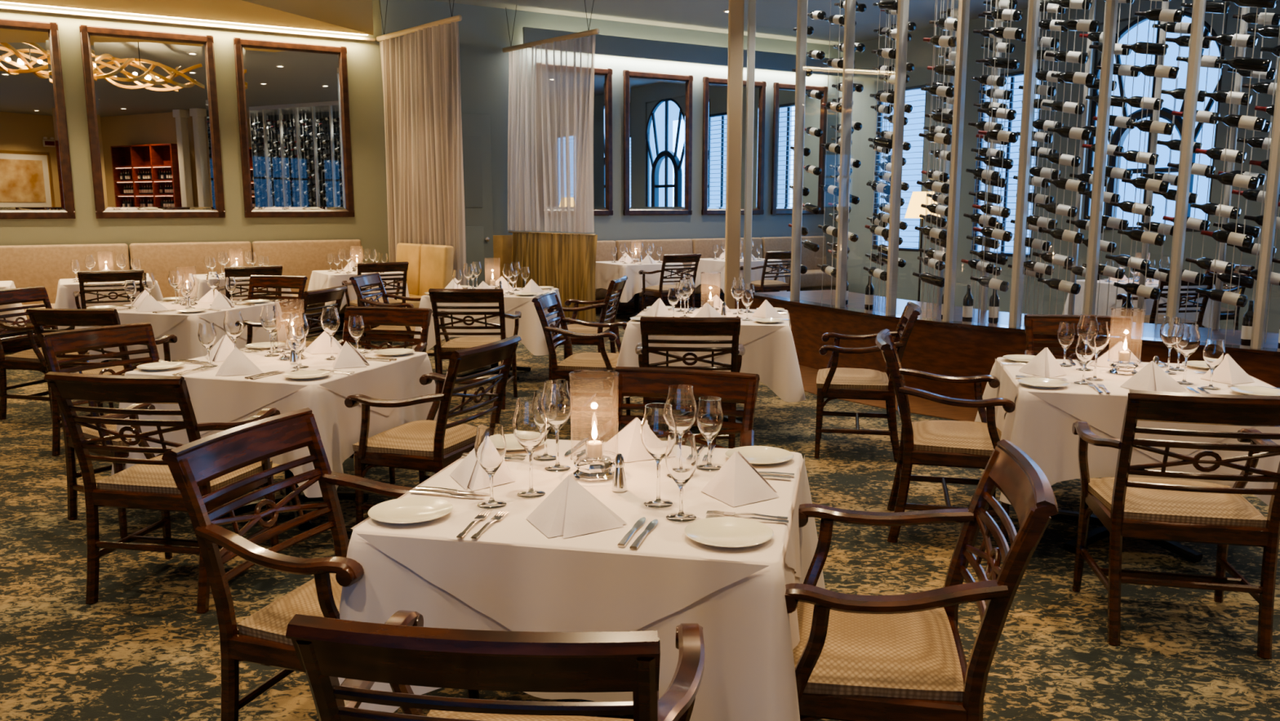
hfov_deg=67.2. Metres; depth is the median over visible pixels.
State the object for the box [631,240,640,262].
candle
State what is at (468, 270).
wine glass
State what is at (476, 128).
door
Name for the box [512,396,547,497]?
wine glass
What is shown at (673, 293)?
wine glass
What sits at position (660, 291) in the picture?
dining chair
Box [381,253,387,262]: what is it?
wine glass
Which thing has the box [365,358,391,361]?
table knife
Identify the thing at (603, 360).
dining chair
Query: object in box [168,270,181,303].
wine glass
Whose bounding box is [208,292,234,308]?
folded napkin
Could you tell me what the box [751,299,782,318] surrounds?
folded napkin
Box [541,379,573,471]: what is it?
wine glass
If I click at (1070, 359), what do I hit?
table knife
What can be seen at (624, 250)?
wine glass
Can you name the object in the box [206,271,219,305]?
wine glass
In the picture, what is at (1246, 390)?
bread plate
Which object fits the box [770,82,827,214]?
wall mirror
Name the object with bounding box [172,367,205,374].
fork
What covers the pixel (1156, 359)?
salt shaker
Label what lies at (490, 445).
wine glass
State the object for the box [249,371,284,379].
table knife
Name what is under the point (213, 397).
dining table
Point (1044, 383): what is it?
bread plate
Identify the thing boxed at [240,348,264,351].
fork
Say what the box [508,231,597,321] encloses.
partition
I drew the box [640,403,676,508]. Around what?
wine glass
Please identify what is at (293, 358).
salt shaker
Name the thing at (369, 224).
wall
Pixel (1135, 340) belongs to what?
trim
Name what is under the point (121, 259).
wine glass
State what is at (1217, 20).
window
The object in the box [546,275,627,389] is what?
dining chair
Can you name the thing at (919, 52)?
wall
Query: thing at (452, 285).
folded napkin
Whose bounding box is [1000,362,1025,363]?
fork
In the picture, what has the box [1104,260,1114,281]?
wine glass
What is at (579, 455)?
table knife
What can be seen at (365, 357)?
table knife
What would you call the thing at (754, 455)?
bread plate
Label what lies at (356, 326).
wine glass
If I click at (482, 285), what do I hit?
folded napkin
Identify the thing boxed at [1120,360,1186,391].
folded napkin
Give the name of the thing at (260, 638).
dining chair
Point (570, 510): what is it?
folded napkin
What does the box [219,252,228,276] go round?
wine glass
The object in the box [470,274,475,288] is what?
wine glass
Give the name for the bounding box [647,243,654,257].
wine glass
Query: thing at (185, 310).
bread plate
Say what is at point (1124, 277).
folded napkin
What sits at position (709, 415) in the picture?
wine glass
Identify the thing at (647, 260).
folded napkin
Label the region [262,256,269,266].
wine glass
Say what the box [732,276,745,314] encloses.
wine glass
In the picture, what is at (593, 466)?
candle holder
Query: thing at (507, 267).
wine glass
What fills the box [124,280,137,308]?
wine glass
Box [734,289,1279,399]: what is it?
wall
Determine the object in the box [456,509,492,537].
fork
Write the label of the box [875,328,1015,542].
dining chair
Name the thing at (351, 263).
folded napkin
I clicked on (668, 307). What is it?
bread plate
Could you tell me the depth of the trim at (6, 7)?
10.89 m
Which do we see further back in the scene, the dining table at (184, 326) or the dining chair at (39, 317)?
the dining table at (184, 326)
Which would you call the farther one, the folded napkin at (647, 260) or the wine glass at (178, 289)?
the folded napkin at (647, 260)
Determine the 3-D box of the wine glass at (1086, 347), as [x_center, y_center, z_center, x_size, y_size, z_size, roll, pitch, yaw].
[1.895,-0.004,4.103,0.080,0.205,0.079,1,9,8]
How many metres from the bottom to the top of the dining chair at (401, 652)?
0.911 m
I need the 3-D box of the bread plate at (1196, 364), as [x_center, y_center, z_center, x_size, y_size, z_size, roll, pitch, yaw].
[2.656,0.025,4.516,0.203,0.017,0.203,2,9,14]
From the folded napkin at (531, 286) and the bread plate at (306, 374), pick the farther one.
the folded napkin at (531, 286)
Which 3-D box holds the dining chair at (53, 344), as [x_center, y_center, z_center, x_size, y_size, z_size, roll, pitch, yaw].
[-2.466,0.308,4.699,0.606,0.911,0.643,6,11,32]
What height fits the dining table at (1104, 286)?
0.748 m
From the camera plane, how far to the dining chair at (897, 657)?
2.15 m
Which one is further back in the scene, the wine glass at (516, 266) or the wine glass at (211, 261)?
the wine glass at (211, 261)
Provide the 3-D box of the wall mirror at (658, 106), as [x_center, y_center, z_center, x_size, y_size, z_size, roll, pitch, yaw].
[0.277,-3.209,14.342,1.190,2.070,0.051,-5,11,-31]
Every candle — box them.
[97,250,113,271]
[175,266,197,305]
[274,298,306,359]
[350,245,363,271]
[484,257,500,288]
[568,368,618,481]
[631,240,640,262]
[700,271,720,311]
[1107,307,1145,375]
[1133,252,1150,282]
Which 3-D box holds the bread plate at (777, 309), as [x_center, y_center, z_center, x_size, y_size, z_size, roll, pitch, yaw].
[0.940,-0.364,6.939,0.203,0.017,0.203,1,9,8]
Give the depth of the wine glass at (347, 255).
10.92 m
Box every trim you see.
[0,5,375,41]
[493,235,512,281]
[522,26,843,76]
[753,292,1279,356]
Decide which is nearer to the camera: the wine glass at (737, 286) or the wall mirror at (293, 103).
the wine glass at (737, 286)
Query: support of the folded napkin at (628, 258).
on the dining table at (606, 272)
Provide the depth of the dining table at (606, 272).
12.59 m
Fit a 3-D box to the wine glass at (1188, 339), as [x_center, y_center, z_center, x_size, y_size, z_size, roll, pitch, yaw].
[2.325,-0.028,4.095,0.092,0.255,0.091,-2,9,-10]
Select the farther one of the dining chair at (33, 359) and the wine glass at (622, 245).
the wine glass at (622, 245)
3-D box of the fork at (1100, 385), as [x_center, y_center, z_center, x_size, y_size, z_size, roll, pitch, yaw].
[1.918,0.113,3.982,0.024,0.007,0.198,2,9,15]
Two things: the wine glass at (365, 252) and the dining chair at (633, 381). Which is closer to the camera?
the dining chair at (633, 381)
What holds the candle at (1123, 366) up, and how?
on the dining table at (1040, 424)
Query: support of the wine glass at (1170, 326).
on the dining table at (1040, 424)
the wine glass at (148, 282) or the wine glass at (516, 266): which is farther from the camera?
the wine glass at (516, 266)
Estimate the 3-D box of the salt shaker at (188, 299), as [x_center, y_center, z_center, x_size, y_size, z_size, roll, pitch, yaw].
[-3.394,-0.454,7.229,0.042,0.102,0.042,3,9,16]
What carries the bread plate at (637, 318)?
on the dining table at (771, 353)
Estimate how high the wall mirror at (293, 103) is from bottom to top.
2.070 m
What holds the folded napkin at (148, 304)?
on the dining table at (184, 326)
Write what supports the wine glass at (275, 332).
on the dining table at (213, 397)
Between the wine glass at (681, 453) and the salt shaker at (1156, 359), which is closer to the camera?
the wine glass at (681, 453)
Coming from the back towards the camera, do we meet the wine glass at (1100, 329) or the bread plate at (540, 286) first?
the bread plate at (540, 286)
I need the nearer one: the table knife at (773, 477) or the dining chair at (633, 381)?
the table knife at (773, 477)
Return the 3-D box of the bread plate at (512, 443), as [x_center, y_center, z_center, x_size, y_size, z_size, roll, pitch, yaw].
[-0.396,0.262,3.039,0.203,0.017,0.203,2,9,12]
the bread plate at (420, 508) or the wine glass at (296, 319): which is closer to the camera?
the bread plate at (420, 508)
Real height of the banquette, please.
1.050 m
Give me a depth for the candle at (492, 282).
8.56 m
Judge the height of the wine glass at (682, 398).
0.255 m
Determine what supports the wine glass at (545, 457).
on the dining table at (513, 576)
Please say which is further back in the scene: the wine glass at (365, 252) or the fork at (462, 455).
the wine glass at (365, 252)
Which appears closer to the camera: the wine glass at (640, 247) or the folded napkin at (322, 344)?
the folded napkin at (322, 344)
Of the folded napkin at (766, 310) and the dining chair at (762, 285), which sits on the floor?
the dining chair at (762, 285)
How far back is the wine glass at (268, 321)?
4.82 m
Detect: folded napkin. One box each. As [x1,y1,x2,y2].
[132,288,155,306]
[135,294,168,311]
[197,288,218,302]
[204,334,234,361]
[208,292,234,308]
[215,346,263,376]
[304,330,342,353]
[332,341,369,368]
[342,259,355,270]
[444,279,462,288]
[449,448,515,490]
[475,280,492,288]
[495,275,512,288]
[520,279,544,293]
[526,475,626,537]
[603,417,665,462]
[617,254,632,261]
[640,254,656,263]
[644,297,671,316]
[693,302,723,317]
[697,294,730,311]
[701,450,779,506]
[718,251,724,258]
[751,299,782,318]
[1018,346,1066,377]
[1089,341,1144,367]
[1106,275,1128,279]
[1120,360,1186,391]
[1200,353,1255,384]
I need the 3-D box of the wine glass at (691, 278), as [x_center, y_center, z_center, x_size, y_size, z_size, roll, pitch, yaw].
[0.340,-0.461,6.791,0.092,0.255,0.091,-9,13,-44]
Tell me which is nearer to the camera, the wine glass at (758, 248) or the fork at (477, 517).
the fork at (477, 517)
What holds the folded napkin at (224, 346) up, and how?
on the dining table at (213, 397)
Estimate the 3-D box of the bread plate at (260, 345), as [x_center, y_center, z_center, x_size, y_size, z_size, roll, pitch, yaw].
[-2.003,-0.077,5.151,0.203,0.017,0.203,3,10,17]
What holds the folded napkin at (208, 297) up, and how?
on the dining table at (184, 326)
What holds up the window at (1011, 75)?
in the wall at (919, 52)
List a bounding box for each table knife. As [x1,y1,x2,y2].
[155,310,174,313]
[172,360,207,364]
[179,359,214,363]
[244,370,278,378]
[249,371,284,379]
[364,357,396,359]
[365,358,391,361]
[409,488,484,498]
[416,485,489,494]
[564,437,589,455]
[576,448,586,457]
[617,516,645,546]
[629,519,657,549]
[757,471,794,477]
[760,474,791,480]
[1015,374,1064,378]
[1015,376,1066,380]
[1066,357,1075,364]
[1186,386,1200,393]
[1197,386,1210,393]
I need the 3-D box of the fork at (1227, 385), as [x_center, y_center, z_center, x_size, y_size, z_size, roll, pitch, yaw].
[2.553,0.110,4.001,0.198,0.007,0.024,2,9,15]
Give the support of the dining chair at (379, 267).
on the floor
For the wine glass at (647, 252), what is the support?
on the dining table at (606, 272)
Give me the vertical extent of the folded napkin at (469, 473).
0.117 m
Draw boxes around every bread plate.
[86,305,117,308]
[136,361,185,370]
[161,297,180,301]
[175,308,206,313]
[242,299,270,303]
[244,342,285,349]
[282,369,331,379]
[367,496,453,523]
[373,348,414,355]
[504,433,544,450]
[514,292,538,296]
[539,285,554,288]
[630,315,651,321]
[646,306,672,309]
[684,516,773,546]
[725,445,793,464]
[753,318,784,323]
[756,307,784,311]
[1002,354,1035,363]
[1017,377,1069,388]
[1182,360,1209,369]
[1230,386,1279,395]
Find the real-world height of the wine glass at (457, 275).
0.205 m
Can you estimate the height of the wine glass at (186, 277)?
0.255 m
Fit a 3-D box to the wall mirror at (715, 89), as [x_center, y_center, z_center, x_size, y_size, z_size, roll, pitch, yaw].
[1.472,-3.323,15.051,1.180,2.070,0.051,-5,11,-31]
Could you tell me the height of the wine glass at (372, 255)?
0.255 m
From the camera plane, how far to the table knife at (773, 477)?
2.67 m
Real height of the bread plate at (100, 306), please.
0.017 m
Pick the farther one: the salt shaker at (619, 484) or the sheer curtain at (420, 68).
the sheer curtain at (420, 68)
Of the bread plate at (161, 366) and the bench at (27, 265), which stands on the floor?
the bench at (27, 265)
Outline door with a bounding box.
[461,113,493,287]
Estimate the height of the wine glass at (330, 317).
0.255 m
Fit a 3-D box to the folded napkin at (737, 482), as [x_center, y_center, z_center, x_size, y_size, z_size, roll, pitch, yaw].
[0.251,0.290,2.546,0.173,0.117,0.205,-6,11,-33]
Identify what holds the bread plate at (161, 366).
on the dining table at (213, 397)
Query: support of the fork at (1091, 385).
on the dining table at (1040, 424)
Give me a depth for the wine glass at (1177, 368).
4.44 m
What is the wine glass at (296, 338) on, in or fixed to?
on the dining table at (213, 397)
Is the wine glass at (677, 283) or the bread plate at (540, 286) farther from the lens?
the bread plate at (540, 286)
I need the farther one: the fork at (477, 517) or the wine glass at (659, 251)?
the wine glass at (659, 251)
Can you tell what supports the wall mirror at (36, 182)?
attached to the wall at (369, 224)
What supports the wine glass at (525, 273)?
on the dining table at (531, 331)
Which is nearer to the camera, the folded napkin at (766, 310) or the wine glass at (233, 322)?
the wine glass at (233, 322)
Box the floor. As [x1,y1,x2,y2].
[0,306,1279,720]
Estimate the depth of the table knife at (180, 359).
4.67 m
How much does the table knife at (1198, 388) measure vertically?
0.008 m
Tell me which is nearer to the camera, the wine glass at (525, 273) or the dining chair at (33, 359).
the dining chair at (33, 359)
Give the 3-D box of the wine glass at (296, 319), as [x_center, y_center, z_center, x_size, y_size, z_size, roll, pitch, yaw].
[-1.595,-0.094,4.508,0.092,0.255,0.091,-5,10,-27]
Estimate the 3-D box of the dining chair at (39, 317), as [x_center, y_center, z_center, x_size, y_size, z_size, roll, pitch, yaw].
[-3.307,0.104,5.965,0.643,0.911,0.606,1,9,5]
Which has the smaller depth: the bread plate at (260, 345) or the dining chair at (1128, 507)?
the dining chair at (1128, 507)
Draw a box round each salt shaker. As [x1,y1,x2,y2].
[185,298,191,306]
[289,348,297,364]
[498,280,502,288]
[612,453,626,492]
[720,302,726,316]
[1152,355,1159,365]
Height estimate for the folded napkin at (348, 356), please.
0.117 m
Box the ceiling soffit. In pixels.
[0,0,373,35]
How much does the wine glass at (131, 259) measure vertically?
0.205 m
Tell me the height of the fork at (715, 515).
0.007 m
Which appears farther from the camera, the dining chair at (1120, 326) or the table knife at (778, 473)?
the dining chair at (1120, 326)
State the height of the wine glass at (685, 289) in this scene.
0.255 m
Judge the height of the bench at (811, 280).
1.001 m
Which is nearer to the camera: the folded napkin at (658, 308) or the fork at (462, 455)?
the fork at (462, 455)
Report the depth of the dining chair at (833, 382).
5.73 m
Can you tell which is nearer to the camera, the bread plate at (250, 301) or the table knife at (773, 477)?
the table knife at (773, 477)
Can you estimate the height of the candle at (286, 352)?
0.292 m
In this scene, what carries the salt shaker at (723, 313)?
on the dining table at (771, 353)
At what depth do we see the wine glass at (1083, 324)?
4.40 m
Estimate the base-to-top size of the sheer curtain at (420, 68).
3.981 m
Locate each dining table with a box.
[0,280,26,329]
[50,278,164,328]
[71,299,287,373]
[111,345,438,530]
[191,273,296,313]
[306,269,409,337]
[337,439,825,720]
[412,287,561,380]
[595,259,685,320]
[609,307,805,422]
[689,257,786,293]
[974,356,1279,562]
[1062,278,1219,328]
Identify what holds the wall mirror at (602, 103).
attached to the wall at (369, 224)
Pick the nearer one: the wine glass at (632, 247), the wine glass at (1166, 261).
the wine glass at (1166, 261)
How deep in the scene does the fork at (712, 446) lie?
2.90 m
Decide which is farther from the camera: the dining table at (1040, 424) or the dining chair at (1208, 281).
the dining chair at (1208, 281)
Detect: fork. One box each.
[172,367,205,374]
[178,367,213,374]
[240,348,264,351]
[317,368,355,373]
[330,371,351,373]
[360,348,381,354]
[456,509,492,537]
[461,454,524,460]
[462,452,526,457]
[470,510,509,538]
[697,444,705,457]
[702,444,715,461]
[705,514,788,523]
[706,510,787,519]
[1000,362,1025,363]
[1003,363,1026,364]
[1086,382,1102,392]
[1096,383,1110,393]
[1159,360,1173,368]
[1226,385,1279,389]
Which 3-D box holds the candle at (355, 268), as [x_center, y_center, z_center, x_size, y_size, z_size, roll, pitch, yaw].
[-3.278,-1.179,11.152,0.139,0.292,0.139,-5,11,-31]
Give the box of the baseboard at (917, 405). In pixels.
[799,364,977,421]
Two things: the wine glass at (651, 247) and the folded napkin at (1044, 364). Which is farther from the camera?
the wine glass at (651, 247)
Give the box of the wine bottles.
[787,0,1279,348]
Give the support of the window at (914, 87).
in the wall at (919, 52)
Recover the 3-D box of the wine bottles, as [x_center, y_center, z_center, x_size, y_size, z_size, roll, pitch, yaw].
[4.092,-1.376,4.101,5.254,3.273,11.601,0,9,0]
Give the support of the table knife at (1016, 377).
on the dining table at (1040, 424)
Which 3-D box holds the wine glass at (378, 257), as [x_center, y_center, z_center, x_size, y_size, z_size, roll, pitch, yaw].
[-3.114,-1.176,11.404,0.079,0.205,0.080,2,9,13]
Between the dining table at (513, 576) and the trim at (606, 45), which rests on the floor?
the dining table at (513, 576)
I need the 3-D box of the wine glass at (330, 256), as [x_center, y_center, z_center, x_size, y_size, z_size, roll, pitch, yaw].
[-3.577,-1.131,11.127,0.079,0.205,0.080,5,11,30]
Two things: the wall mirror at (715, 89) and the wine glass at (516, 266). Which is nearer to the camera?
the wine glass at (516, 266)
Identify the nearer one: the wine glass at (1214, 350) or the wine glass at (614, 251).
the wine glass at (1214, 350)
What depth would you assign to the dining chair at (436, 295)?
7.09 m
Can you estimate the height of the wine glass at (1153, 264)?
0.205 m
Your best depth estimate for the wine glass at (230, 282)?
7.41 m
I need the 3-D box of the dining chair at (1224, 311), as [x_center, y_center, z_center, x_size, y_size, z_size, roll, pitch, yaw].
[5.825,-0.529,9.911,0.606,0.911,0.643,-2,9,-15]
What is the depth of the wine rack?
7.48 m
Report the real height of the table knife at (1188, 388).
0.008 m
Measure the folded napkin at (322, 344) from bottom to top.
0.117 m
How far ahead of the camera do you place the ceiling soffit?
10.64 m
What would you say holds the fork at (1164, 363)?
on the dining table at (1040, 424)
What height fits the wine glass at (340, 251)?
0.255 m
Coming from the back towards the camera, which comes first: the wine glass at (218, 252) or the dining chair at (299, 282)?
the wine glass at (218, 252)
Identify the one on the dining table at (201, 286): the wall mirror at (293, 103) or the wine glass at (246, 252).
the wine glass at (246, 252)
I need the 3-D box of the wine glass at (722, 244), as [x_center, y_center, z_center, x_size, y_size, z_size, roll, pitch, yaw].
[1.195,-1.570,13.701,0.091,0.255,0.092,6,11,35]
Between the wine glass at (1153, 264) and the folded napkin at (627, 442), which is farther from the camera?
the wine glass at (1153, 264)
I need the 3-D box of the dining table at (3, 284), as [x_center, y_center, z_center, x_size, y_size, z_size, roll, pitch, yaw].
[-6.515,-0.352,9.282,1.046,0.748,1.068,-5,11,-31]
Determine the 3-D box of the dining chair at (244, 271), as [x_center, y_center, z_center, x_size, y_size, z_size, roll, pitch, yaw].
[-3.982,-0.525,9.886,0.643,0.911,0.606,-5,11,-31]
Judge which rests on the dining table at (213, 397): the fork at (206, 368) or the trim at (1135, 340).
the fork at (206, 368)
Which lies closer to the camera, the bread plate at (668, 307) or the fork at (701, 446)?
the fork at (701, 446)
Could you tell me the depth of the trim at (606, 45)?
14.09 m
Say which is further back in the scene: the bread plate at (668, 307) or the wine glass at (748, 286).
the bread plate at (668, 307)
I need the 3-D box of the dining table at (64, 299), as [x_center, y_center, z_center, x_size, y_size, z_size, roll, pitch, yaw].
[-5.468,-0.454,9.912,1.082,0.748,1.069,-5,11,-31]
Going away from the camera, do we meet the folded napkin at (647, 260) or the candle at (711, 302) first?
the candle at (711, 302)
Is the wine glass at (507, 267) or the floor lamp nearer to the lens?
the wine glass at (507, 267)
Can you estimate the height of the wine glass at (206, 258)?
0.205 m
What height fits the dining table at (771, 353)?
0.748 m
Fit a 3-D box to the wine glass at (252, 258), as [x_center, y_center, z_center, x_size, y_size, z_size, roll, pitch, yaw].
[-4.194,-1.046,10.434,0.091,0.255,0.092,6,11,33]
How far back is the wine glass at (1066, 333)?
4.52 m
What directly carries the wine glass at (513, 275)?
on the dining table at (531, 331)
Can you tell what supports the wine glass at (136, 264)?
on the dining table at (64, 299)
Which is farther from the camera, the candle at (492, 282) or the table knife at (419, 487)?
the candle at (492, 282)
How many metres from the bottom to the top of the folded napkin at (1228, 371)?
0.117 m
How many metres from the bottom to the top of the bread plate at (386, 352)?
0.017 m
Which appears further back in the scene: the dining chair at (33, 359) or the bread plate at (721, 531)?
the dining chair at (33, 359)
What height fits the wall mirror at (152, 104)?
2.070 m
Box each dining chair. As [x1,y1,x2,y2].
[0,285,113,420]
[26,307,177,455]
[37,321,167,538]
[44,371,279,613]
[72,269,148,308]
[161,407,479,720]
[215,265,282,307]
[240,275,307,336]
[243,284,346,347]
[285,609,704,720]
[337,306,432,484]
[342,261,408,347]
[344,334,521,524]
[349,272,437,373]
[428,288,521,408]
[531,290,630,432]
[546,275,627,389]
[587,366,759,448]
[635,316,745,448]
[638,253,701,310]
[739,250,791,292]
[784,439,1057,720]
[814,301,921,462]
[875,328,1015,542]
[1023,314,1143,477]
[1071,389,1279,658]
[1116,273,1216,327]
[1195,264,1254,329]
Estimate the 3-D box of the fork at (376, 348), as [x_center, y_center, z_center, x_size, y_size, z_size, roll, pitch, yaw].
[-1.396,-0.050,4.998,0.024,0.007,0.198,3,9,16]
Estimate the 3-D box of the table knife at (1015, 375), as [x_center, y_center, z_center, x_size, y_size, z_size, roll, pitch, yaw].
[1.762,0.074,4.232,0.210,0.008,0.019,3,9,16]
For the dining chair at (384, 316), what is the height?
0.911 m
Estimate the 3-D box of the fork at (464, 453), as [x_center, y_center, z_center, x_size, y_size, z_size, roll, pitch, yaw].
[-0.442,0.284,2.916,0.198,0.007,0.024,2,9,10]
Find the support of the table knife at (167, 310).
on the dining table at (184, 326)
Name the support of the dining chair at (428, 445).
on the floor
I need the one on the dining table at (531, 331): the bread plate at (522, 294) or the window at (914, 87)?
the bread plate at (522, 294)
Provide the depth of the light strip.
10.84 m
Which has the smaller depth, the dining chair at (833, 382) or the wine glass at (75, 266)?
the dining chair at (833, 382)
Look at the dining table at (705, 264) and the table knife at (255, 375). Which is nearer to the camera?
the table knife at (255, 375)
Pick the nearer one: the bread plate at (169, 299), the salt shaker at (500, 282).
the bread plate at (169, 299)
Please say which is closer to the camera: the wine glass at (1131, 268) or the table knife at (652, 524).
the table knife at (652, 524)
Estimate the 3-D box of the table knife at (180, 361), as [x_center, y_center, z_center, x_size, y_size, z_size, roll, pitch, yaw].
[-2.167,0.008,4.639,0.210,0.008,0.019,3,10,20]
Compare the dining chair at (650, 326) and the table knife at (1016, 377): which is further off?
the dining chair at (650, 326)
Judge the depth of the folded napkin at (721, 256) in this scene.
13.87 m
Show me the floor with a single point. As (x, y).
(144, 651)
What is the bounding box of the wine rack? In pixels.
[724,0,1279,348]
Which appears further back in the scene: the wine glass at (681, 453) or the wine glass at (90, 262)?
the wine glass at (90, 262)
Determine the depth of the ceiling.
13.19 m
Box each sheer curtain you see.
[376,0,466,285]
[502,0,599,232]
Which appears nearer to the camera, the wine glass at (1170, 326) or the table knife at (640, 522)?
the table knife at (640, 522)
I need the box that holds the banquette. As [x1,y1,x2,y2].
[395,243,453,307]
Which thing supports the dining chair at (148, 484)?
on the floor
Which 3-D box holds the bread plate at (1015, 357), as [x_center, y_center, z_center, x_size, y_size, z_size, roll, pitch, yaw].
[1.879,-0.006,4.707,0.203,0.017,0.203,2,9,14]
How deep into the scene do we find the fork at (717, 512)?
2.35 m
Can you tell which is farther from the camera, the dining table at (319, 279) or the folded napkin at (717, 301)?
the dining table at (319, 279)
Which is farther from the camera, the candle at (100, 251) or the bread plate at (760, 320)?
the candle at (100, 251)
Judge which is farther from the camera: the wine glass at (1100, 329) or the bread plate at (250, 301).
the bread plate at (250, 301)
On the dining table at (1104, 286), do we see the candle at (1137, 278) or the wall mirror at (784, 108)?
the candle at (1137, 278)
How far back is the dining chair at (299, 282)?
8.28 m
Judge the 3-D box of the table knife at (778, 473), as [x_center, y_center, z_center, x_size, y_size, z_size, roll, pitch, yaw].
[0.330,0.317,2.720,0.210,0.008,0.019,2,9,15]
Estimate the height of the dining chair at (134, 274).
0.911 m
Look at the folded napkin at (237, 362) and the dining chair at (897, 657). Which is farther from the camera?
the folded napkin at (237, 362)
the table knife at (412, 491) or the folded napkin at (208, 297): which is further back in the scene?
the folded napkin at (208, 297)
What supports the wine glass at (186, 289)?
on the dining table at (184, 326)
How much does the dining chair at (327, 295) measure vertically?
0.911 m
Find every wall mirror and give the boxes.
[0,17,75,218]
[79,24,225,218]
[233,37,354,217]
[593,67,613,215]
[622,70,693,215]
[701,76,766,214]
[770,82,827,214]
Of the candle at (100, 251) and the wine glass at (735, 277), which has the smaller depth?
the wine glass at (735, 277)
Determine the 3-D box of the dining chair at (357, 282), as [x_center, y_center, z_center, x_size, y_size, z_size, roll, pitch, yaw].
[-2.157,-0.298,8.470,0.606,0.911,0.643,1,9,8]
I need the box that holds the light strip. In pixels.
[0,1,368,35]
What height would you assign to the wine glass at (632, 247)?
0.255 m
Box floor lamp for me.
[904,191,940,301]
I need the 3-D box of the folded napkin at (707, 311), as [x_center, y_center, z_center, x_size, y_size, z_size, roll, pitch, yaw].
[0.466,-0.319,6.340,0.205,0.117,0.173,-8,12,-39]
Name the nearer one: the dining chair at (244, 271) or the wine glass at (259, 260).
the dining chair at (244, 271)
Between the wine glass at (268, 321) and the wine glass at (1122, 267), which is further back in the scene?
the wine glass at (1122, 267)
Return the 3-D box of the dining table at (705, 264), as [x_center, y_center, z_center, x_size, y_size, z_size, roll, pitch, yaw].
[1.368,-1.071,13.760,1.133,0.748,1.127,-5,11,-31]
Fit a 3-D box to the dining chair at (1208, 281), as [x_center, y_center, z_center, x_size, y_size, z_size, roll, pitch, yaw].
[4.814,-0.355,8.829,0.643,0.911,0.606,-2,9,-10]
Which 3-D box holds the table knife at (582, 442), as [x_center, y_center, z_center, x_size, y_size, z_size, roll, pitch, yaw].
[-0.200,0.270,3.011,0.019,0.008,0.210,2,9,15]
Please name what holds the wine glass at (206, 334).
on the dining table at (213, 397)
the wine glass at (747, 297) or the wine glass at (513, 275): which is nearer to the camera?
the wine glass at (747, 297)
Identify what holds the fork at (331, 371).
on the dining table at (213, 397)
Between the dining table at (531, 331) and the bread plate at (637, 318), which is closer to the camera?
the bread plate at (637, 318)
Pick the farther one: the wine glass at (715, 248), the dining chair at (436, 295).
the wine glass at (715, 248)
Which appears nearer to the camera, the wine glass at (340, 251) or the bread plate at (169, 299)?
the bread plate at (169, 299)
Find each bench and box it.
[0,239,362,352]
[595,235,847,314]
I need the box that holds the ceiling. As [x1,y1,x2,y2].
[430,0,1048,45]
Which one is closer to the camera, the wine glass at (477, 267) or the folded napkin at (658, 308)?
the folded napkin at (658, 308)
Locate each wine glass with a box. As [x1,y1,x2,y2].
[71,261,79,282]
[84,255,95,271]
[116,254,126,270]
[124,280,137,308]
[130,257,137,269]
[132,259,141,269]
[142,272,155,295]
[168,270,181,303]
[174,275,182,302]
[180,281,192,308]
[181,273,195,308]
[197,322,217,367]
[204,256,210,275]
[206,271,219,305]
[208,257,216,271]
[216,251,224,275]
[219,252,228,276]
[223,310,244,347]
[225,276,237,304]
[243,250,250,266]
[248,252,257,266]
[256,255,263,266]
[259,304,279,356]
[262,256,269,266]
[266,312,280,352]
[287,326,306,371]
[288,312,308,368]
[320,306,340,359]
[326,253,333,271]
[333,254,340,273]
[337,248,345,271]
[343,249,351,272]
[347,315,364,356]
[361,248,368,262]
[368,248,377,262]
[374,252,380,262]
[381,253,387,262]
[453,269,462,288]
[462,262,473,288]
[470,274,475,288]
[471,261,481,287]
[474,422,506,509]
[502,263,513,293]
[508,270,517,294]
[511,262,520,290]
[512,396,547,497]
[520,266,529,289]
[533,389,555,461]
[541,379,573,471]
[611,246,617,262]
[619,243,626,262]
[622,247,627,263]
[629,243,635,262]
[636,242,644,255]
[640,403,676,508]
[644,245,649,254]
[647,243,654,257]
[656,246,662,262]
[665,384,697,478]
[665,432,697,522]
[667,288,679,316]
[675,282,684,311]
[678,279,692,317]
[683,276,694,313]
[696,395,724,471]
[712,244,718,259]
[720,240,724,258]
[731,280,744,318]
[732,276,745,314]
[741,288,753,320]
[743,283,755,312]
[755,244,761,259]
[1057,321,1075,366]
[1074,334,1096,384]
[1075,314,1097,371]
[1085,320,1109,381]
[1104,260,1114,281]
[1116,263,1126,281]
[1129,267,1137,283]
[1146,259,1155,279]
[1159,256,1169,269]
[1160,316,1181,374]
[1168,344,1186,371]
[1175,323,1200,384]
[1200,338,1225,390]
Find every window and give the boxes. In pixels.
[872,84,926,251]
[972,68,1042,257]
[1084,7,1227,231]
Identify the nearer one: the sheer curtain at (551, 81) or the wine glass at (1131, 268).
the wine glass at (1131, 268)
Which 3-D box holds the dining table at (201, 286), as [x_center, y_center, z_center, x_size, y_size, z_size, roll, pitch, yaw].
[-4.367,-0.558,10.566,1.065,0.748,1.066,-5,11,-31]
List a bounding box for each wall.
[0,0,840,270]
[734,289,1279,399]
[833,0,1279,333]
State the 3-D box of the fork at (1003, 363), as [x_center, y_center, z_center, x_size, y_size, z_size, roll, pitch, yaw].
[1.828,0.019,4.572,0.198,0.007,0.024,2,9,15]

